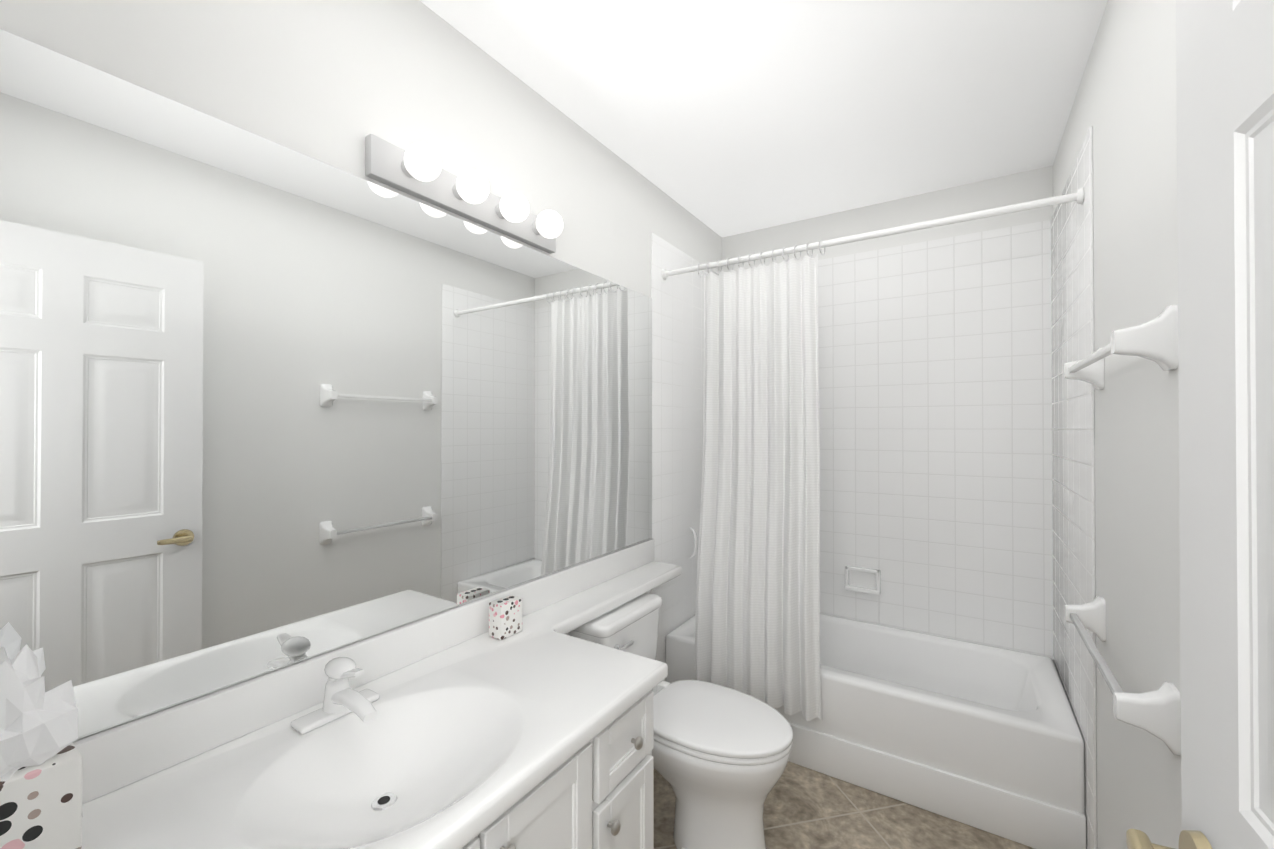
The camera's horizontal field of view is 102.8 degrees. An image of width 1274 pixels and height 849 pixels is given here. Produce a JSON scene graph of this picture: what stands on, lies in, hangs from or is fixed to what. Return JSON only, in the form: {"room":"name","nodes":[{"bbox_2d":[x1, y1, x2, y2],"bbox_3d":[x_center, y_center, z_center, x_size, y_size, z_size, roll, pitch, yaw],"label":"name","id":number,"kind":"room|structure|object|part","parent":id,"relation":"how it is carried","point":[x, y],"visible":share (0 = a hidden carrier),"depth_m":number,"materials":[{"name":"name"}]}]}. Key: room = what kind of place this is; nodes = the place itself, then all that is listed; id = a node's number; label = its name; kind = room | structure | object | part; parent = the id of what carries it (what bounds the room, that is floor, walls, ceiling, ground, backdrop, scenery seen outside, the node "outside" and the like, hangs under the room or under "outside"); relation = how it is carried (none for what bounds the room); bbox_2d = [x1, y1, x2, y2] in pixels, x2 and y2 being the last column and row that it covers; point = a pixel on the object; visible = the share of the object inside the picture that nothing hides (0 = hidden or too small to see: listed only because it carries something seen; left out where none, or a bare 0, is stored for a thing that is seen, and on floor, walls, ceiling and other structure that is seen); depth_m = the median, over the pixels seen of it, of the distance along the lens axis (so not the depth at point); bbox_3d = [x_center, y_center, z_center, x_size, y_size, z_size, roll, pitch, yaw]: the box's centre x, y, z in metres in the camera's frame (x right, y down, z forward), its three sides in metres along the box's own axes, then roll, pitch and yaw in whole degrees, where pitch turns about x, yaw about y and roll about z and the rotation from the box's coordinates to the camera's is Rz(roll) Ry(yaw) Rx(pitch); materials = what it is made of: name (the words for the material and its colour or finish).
{"room":"bathroom","nodes":[
{"label":"bathroom","id":0,"kind":"room"},
{"bbox_2d":[0,0,1181,848],"bbox_3d":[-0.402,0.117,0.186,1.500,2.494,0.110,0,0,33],"label":"wall","id":1,"kind":"structure","parent":0,"point":[333,81],"depth_m":0.01,"materials":[{"name":"white paint"}]},
{"bbox_2d":[0,29,651,739],"bbox_3d":[-0.475,-0.035,1.488,0.005,1.095,1.991,0,0,33],"label":"mirror","id":2,"kind":"object","parent":1,"relation":"attached to","point":[266,405],"visible":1,"depth_m":1.02,"materials":[{"name":"clear glass"}]},
{"bbox_2d":[72,538,654,805],"bbox_3d":[-0.468,0.563,1.479,0.020,0.100,1.994,0,0,33],"label":"backsplash","id":3,"kind":"structure","parent":1,"relation":"attached to","point":[113,758],"depth_m":1.05,"materials":[{"name":"white stone"}]},
{"bbox_2d":[365,134,562,253],"bbox_3d":[-0.423,-0.642,1.458,0.130,0.097,0.650,0,0,33],"label":"sconce","id":4,"kind":"object","parent":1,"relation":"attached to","point":[416,170],"visible":1,"depth_m":1.37,"materials":[{"name":"grey metal"}]},
{"bbox_2d":[651,233,718,680],"bbox_3d":[0.287,0.252,2.667,0.008,2.258,0.814,0,0,33],"label":"wall tile","id":5,"kind":"structure","parent":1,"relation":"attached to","point":[677,368],"depth_m":2.52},
{"bbox_2d":[689,528,697,557],"bbox_3d":[0.290,0.611,2.622,0.050,0.150,0.021,0,0,33],"label":"handle","id":6,"kind":"object","parent":5,"relation":"attached to","point":[696,542],"visible":0.98,"depth_m":2.61,"materials":[{"name":"white ceramic"}]},
{"bbox_2d":[661,187,1083,720],"bbox_3d":[0.746,0.199,1.975,1.512,1.884,0.126,0,0,33],"label":"shower curtain","id":7,"kind":"object","parent":5,"relation":"attached to","point":[757,624],"visible":1,"depth_m":2.12,"materials":[{"name":"white fabric"}]},
{"bbox_3d":[0.764,-0.716,2.009,1.512,0.052,0.052,0,0,33],"label":"rod","id":8,"kind":"part","parent":7,"relation":"part of","materials":[{"name":"white plastic"}]},
{"bbox_2d":[818,220,1052,658],"bbox_3d":[1.145,0.252,2.594,1.514,2.258,0.008,0,0,33],"label":"wall tile","id":9,"kind":"structure","parent":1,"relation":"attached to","point":[935,392],"depth_m":2.40,"materials":[{"name":"white tile"}]},
{"bbox_2d":[845,565,880,594],"bbox_3d":[1.137,0.785,2.568,0.164,0.120,0.036,0,0,33],"label":"soap dish","id":10,"kind":"object","parent":9,"relation":"attached to","point":[863,580],"visible":1,"depth_m":2.57,"materials":[{"name":"white ceramic"}]},
{"bbox_2d":[1051,126,1096,848],"bbox_3d":[1.567,0.246,1.843,0.008,2.258,0.814,0,0,33],"label":"wall tile","id":11,"kind":"structure","parent":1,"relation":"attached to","point":[1073,416],"depth_m":1.72,"materials":[{"name":"white tile"}]},
{"bbox_2d":[1063,305,1177,389],"bbox_3d":[1.104,-0.156,1.197,0.082,0.116,0.637,0,0,33],"label":"towel rail","id":12,"kind":"object","parent":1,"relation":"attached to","point":[1156,340],"visible":1,"depth_m":0.94,"materials":[{"name":"white ceramic"}]},
{"bbox_2d":[1064,596,1180,755],"bbox_3d":[1.104,0.538,1.192,0.082,0.116,0.637,0,0,33],"label":"towel rail","id":13,"kind":"object","parent":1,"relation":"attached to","point":[1157,713],"visible":1,"depth_m":0.95,"materials":[{"name":"white ceramic"}]},
{"bbox_2d":[1176,0,1273,848],"bbox_3d":[0.413,0.341,0.210,0.035,2.030,0.760,0,0,30],"label":"door","id":14,"kind":"structure","parent":1,"relation":"in","point":[1225,130],"depth_m":0.46,"materials":[{"name":"white paint"}]},
{"bbox_2d":[1126,829,1211,848],"bbox_3d":[0.540,0.437,0.478,0.104,0.066,0.118,0,0,30],"label":"door handle","id":15,"kind":"object","parent":14,"relation":"attached to","point":[1188,839],"depth_m":0.52,"materials":[{"name":"gold metal"}]},
{"bbox_2d":[420,0,1107,236],"bbox_3d":[0.272,-1.178,0.511,2.530,0.100,4.672,0,0,33],"label":"ceiling","id":16,"kind":"structure","parent":0,"point":[723,118],"depth_m":1.69,"materials":[{"name":"white paint"}]},
{"bbox_2d":[654,761,1034,848],"bbox_3d":[0.272,1.416,0.493,2.530,0.100,4.672,0,0,33],"label":"floor","id":17,"kind":"structure","parent":0,"point":[806,808],"depth_m":1.76,"materials":[{"name":"tile"}]},
{"bbox_2d":[460,674,667,848],"bbox_3d":[-0.470,1.012,0.971,0.564,0.715,1.143,0,0,33],"label":"bathroom vanity","id":18,"kind":"object","parent":17,"relation":"on","point":[601,796],"depth_m":1.11,"materials":[{"name":"white paint"}]},
{"bbox_2d":[81,562,681,848],"bbox_3d":[-0.241,0.635,1.332,0.560,0.045,1.994,0,0,33],"label":"countertop","id":19,"kind":"structure","parent":18,"relation":"on","point":[425,754],"depth_m":1.01,"materials":[{"name":"white stone"}]},
{"bbox_2d":[0,644,82,848],"bbox_3d":[-0.878,0.451,0.695,0.132,0.311,0.147,0,0,33],"label":"tissue box","id":20,"kind":"object","parent":19,"relation":"on","point":[41,766],"visible":1,"depth_m":0.69,"materials":[{"name":"white"}]},
{"bbox_2d":[290,657,379,733],"bbox_3d":[-0.592,0.551,1.049,0.152,0.117,0.160,0,0,33],"label":"faucet","id":21,"kind":"object","parent":19,"relation":"on","point":[344,706],"depth_m":1.04,"materials":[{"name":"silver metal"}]},
{"bbox_2d":[177,666,579,848],"bbox_3d":[-0.441,0.658,0.951,0.430,0.138,0.530,0,0,33],"label":"sink","id":22,"kind":"object","parent":19,"relation":"in","point":[437,742],"depth_m":0.97,"materials":[{"name":"white ceramic"}]},
{"bbox_2d":[489,595,521,639],"bbox_3d":[-0.384,0.562,1.489,0.055,0.101,0.085,0,0,33],"label":"toothbrush holder","id":23,"kind":"object","parent":19,"relation":"on","point":[505,616],"visible":0.98,"depth_m":1.46,"materials":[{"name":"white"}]},
{"bbox_2d":[566,593,792,848],"bbox_3d":[0.145,1.022,1.736,0.760,0.705,0.396,0,0,33],"label":"toilet","id":24,"kind":"object","parent":17,"relation":"on","point":[720,754],"visible":0.79,"depth_m":1.58,"materials":[{"name":"white ceramic"}]},
{"bbox_3d":[-0.086,0.848,1.887,0.198,0.280,0.376,0,0,33],"label":"tank","id":25,"kind":"part","parent":24,"relation":"part of","materials":[{"name":"white ceramic"}]},
{"bbox_3d":[-0.086,0.689,1.888,0.211,0.036,0.396,0,0,33],"label":"tank lid","id":26,"kind":"part","parent":24,"relation":"part of","materials":[{"name":"white ceramic"}]},
{"bbox_3d":[-0.045,0.760,1.749,0.024,0.026,0.088,0,0,33],"label":"handle","id":27,"kind":"part","parent":24,"relation":"part of","materials":[{"name":"silver metal"}]},
{"bbox_3d":[0.159,1.182,1.726,0.712,0.386,0.368,0,0,33],"label":"bowl","id":28,"kind":"part","parent":24,"relation":"part of","materials":[{"name":"white ceramic"}]},
{"bbox_3d":[0.262,0.977,1.661,0.477,0.019,0.368,0,0,33],"label":"seat","id":29,"kind":"part","parent":24,"relation":"part of","materials":[{"name":"white plastic"}]},
{"bbox_3d":[0.262,0.954,1.661,0.481,0.023,0.372,0,0,33],"label":"lid","id":30,"kind":"part","parent":24,"relation":"part of","materials":[{"name":"white plastic"}]},
{"bbox_2d":[666,613,1085,848],"bbox_3d":[0.950,1.185,2.285,1.511,0.386,0.708,0,0,33],"label":"bathtub","id":31,"kind":"object","parent":17,"relation":"on","point":[988,738],"visible":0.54,"depth_m":1.87,"materials":[{"name":"white ceramic"}]}
]}

